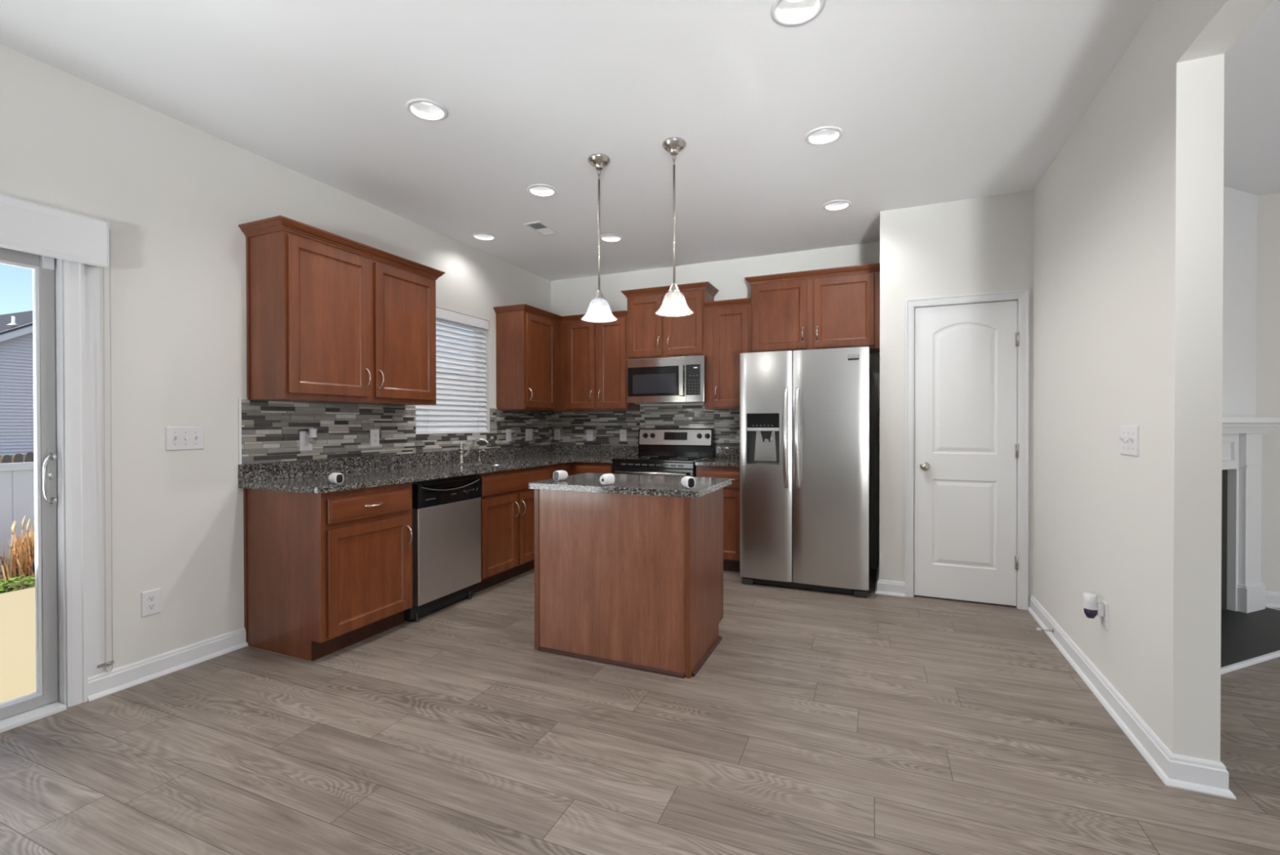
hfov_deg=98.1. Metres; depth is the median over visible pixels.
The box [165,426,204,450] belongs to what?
light switch
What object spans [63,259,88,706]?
trim
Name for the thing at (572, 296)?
wall
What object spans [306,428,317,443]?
air freshener
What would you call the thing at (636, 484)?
island countertop
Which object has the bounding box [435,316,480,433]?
window
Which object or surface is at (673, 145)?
pendant light
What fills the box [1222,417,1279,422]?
mantel shelf
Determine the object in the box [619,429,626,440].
wall outlet
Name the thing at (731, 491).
base cabinet
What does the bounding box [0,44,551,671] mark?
wall
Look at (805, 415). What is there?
refrigerator
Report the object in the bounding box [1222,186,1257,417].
wall
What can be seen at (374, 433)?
wall outlet
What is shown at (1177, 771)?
baseboard
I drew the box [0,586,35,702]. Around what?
patio
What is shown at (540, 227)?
ceiling vent
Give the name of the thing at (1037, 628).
door stop
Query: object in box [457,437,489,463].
faucet
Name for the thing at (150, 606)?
receptacle
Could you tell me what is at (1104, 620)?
wall outlet
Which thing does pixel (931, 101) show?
ceiling
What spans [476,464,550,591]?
base cabinet
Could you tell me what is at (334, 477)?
security camera
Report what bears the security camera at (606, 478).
on the island countertop at (636, 484)
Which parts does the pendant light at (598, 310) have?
stem, lamp shade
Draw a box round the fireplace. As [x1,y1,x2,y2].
[1220,417,1279,674]
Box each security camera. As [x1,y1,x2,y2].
[328,472,343,484]
[553,470,568,480]
[599,473,614,484]
[680,475,695,488]
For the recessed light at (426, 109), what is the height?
0.083 m
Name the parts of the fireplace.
leg, bed moulding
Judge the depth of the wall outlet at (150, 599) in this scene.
2.67 m
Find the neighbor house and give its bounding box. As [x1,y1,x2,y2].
[0,310,34,455]
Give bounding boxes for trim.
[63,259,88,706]
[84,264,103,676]
[904,288,1029,609]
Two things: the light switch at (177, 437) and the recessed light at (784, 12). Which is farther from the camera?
the light switch at (177, 437)
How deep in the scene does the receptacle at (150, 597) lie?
2.68 m
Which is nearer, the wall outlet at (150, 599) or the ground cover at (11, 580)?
the wall outlet at (150, 599)
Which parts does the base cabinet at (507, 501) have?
door, rail, false drawer, handle, door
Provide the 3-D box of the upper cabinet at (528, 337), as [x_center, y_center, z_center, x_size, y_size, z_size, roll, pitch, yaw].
[-1.037,-0.628,5.274,0.360,0.930,0.661,0,0,23]
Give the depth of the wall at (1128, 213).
2.11 m
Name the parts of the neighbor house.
rake trim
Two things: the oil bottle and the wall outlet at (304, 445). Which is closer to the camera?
the oil bottle
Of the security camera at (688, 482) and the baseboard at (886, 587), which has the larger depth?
the baseboard at (886, 587)
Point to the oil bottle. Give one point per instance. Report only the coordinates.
(1090, 612)
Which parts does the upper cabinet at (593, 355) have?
door, crown moulding, door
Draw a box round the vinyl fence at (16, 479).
[0,462,34,566]
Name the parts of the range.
knob, handle, knob, oven door, control panel, knob, knob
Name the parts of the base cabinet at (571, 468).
drawer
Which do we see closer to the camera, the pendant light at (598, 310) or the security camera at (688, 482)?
the security camera at (688, 482)
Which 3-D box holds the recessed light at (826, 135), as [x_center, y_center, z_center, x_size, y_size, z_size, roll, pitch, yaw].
[0.969,-1.575,2.930,0.192,0.083,0.192,0,0,23]
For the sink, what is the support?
in the countertop at (308, 476)
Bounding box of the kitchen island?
[533,487,723,678]
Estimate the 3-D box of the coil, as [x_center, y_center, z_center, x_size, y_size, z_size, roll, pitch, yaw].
[-5.190,1.221,4.877,0.041,0.271,0.222,0,0,23]
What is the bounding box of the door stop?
[1036,627,1053,632]
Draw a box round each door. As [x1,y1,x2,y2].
[0,247,66,733]
[914,300,1019,605]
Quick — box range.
[612,427,715,476]
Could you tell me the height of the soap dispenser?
0.100 m
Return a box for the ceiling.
[0,0,1279,280]
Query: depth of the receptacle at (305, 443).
3.39 m
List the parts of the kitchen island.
shoe moulding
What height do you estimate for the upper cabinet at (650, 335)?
0.647 m
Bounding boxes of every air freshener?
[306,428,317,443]
[1082,591,1104,618]
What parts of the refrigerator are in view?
dispenser panel, freezer door, dispenser spout, handle, handle, fresh food door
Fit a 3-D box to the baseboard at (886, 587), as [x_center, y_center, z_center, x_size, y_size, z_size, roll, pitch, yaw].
[1.913,1.142,4.261,0.193,0.100,0.676,0,0,23]
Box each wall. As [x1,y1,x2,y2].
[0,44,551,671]
[551,193,1279,591]
[879,190,1033,606]
[1032,0,1273,761]
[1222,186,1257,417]
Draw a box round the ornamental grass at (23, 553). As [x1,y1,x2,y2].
[0,515,35,584]
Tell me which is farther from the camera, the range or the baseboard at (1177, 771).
the range
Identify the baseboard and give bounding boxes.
[87,626,248,701]
[875,559,904,596]
[1027,594,1236,799]
[1265,591,1279,608]
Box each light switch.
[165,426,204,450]
[525,428,532,440]
[1119,425,1138,456]
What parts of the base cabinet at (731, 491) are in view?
drawer, door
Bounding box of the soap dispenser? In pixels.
[477,449,486,461]
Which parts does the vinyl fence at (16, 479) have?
rail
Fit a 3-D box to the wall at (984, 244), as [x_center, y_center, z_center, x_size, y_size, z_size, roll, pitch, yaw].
[2.170,-0.177,3.864,0.920,2.743,0.115,0,0,23]
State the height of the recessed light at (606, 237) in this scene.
0.083 m
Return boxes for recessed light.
[405,98,448,121]
[471,232,496,240]
[527,183,556,196]
[600,234,622,242]
[770,0,825,26]
[804,125,843,145]
[822,199,851,210]
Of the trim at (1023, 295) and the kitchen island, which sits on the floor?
the kitchen island
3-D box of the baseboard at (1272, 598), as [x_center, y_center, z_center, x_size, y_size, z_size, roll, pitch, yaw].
[5.461,1.145,3.145,2.880,0.100,0.028,0,0,23]
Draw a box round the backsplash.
[237,398,739,464]
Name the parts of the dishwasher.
toe panel, door, control panel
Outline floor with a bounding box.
[0,568,1279,854]
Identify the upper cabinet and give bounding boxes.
[238,215,444,405]
[493,303,561,411]
[536,310,639,411]
[621,281,718,359]
[703,297,751,409]
[744,262,879,352]
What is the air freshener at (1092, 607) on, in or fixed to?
attached to the wall outlet at (1104, 620)
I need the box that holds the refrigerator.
[739,346,871,597]
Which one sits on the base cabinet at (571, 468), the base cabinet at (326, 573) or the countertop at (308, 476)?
the countertop at (308, 476)
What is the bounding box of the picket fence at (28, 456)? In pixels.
[1,452,34,462]
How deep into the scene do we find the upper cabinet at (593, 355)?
5.37 m
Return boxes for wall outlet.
[141,587,160,617]
[299,431,312,450]
[369,429,379,446]
[506,428,511,441]
[554,429,559,439]
[586,429,593,440]
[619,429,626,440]
[1101,599,1108,631]
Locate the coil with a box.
[31,559,35,573]
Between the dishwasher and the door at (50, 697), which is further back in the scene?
the dishwasher
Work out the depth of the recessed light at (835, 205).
3.91 m
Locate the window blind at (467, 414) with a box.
[415,307,488,433]
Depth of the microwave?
4.99 m
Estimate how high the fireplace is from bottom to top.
1.258 m
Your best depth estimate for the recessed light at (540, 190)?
3.67 m
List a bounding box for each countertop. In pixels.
[238,444,638,493]
[528,472,731,497]
[694,447,739,466]
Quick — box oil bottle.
[1083,608,1097,618]
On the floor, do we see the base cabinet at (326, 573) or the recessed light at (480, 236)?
the base cabinet at (326, 573)
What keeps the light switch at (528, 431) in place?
attached to the backsplash
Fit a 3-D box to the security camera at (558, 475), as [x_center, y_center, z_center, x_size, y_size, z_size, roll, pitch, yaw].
[-0.443,0.268,3.099,0.051,0.058,0.080,0,0,31]
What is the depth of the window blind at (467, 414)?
4.66 m
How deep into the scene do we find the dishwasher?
3.61 m
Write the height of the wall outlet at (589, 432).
0.116 m
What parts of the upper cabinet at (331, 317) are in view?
door, crown moulding, handle, handle, door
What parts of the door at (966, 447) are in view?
knob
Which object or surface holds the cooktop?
in the range
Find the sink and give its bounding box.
[475,463,502,475]
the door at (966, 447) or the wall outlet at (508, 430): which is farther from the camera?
the wall outlet at (508, 430)
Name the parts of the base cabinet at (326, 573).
drawer, door, handle, handle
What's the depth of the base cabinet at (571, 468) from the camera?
5.03 m
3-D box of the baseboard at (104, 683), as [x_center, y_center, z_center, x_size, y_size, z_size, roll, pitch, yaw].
[-2.310,1.157,2.763,0.028,0.100,0.672,0,0,23]
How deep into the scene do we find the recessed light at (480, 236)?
4.55 m
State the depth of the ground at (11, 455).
4.99 m
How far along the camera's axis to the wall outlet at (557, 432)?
5.88 m
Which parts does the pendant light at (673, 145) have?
stem, bulb, lamp shade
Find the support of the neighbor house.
on the ground at (11, 455)
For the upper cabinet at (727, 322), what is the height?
0.942 m
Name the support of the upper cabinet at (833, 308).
attached to the wall at (572, 296)
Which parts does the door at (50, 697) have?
handle, handle plate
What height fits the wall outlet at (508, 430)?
0.118 m
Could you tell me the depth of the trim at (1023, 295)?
3.67 m
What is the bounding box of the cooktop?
[612,455,712,462]
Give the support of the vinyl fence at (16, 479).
on the ground at (11, 455)
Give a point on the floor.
(818, 722)
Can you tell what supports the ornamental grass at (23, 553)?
on the ground at (11, 455)
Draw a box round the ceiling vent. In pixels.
[524,221,559,235]
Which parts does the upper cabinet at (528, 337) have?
crown moulding, door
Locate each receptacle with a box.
[147,595,155,601]
[147,603,155,609]
[303,441,309,446]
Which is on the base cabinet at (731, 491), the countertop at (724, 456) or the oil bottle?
the countertop at (724, 456)
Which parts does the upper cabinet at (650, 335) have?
door, crown moulding, door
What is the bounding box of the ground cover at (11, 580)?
[0,573,35,593]
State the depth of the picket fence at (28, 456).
5.86 m
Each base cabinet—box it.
[243,481,412,661]
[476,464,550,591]
[550,462,613,478]
[695,465,739,571]
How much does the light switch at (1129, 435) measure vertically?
0.118 m
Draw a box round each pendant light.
[581,153,617,322]
[655,137,693,316]
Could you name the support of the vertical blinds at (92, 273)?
attached to the wall at (173, 195)
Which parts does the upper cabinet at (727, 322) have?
crown moulding, door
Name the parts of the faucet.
lever, spout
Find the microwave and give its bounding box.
[626,355,706,404]
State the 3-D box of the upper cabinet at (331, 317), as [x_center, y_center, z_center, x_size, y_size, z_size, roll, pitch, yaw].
[-1.797,-0.635,3.522,0.360,0.956,1.197,0,0,23]
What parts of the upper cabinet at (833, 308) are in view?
door, handle, crown moulding, door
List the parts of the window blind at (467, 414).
ladder cord, rail, ladder cord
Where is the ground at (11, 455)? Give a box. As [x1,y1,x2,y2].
[0,454,35,593]
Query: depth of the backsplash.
4.11 m
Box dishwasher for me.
[404,474,481,622]

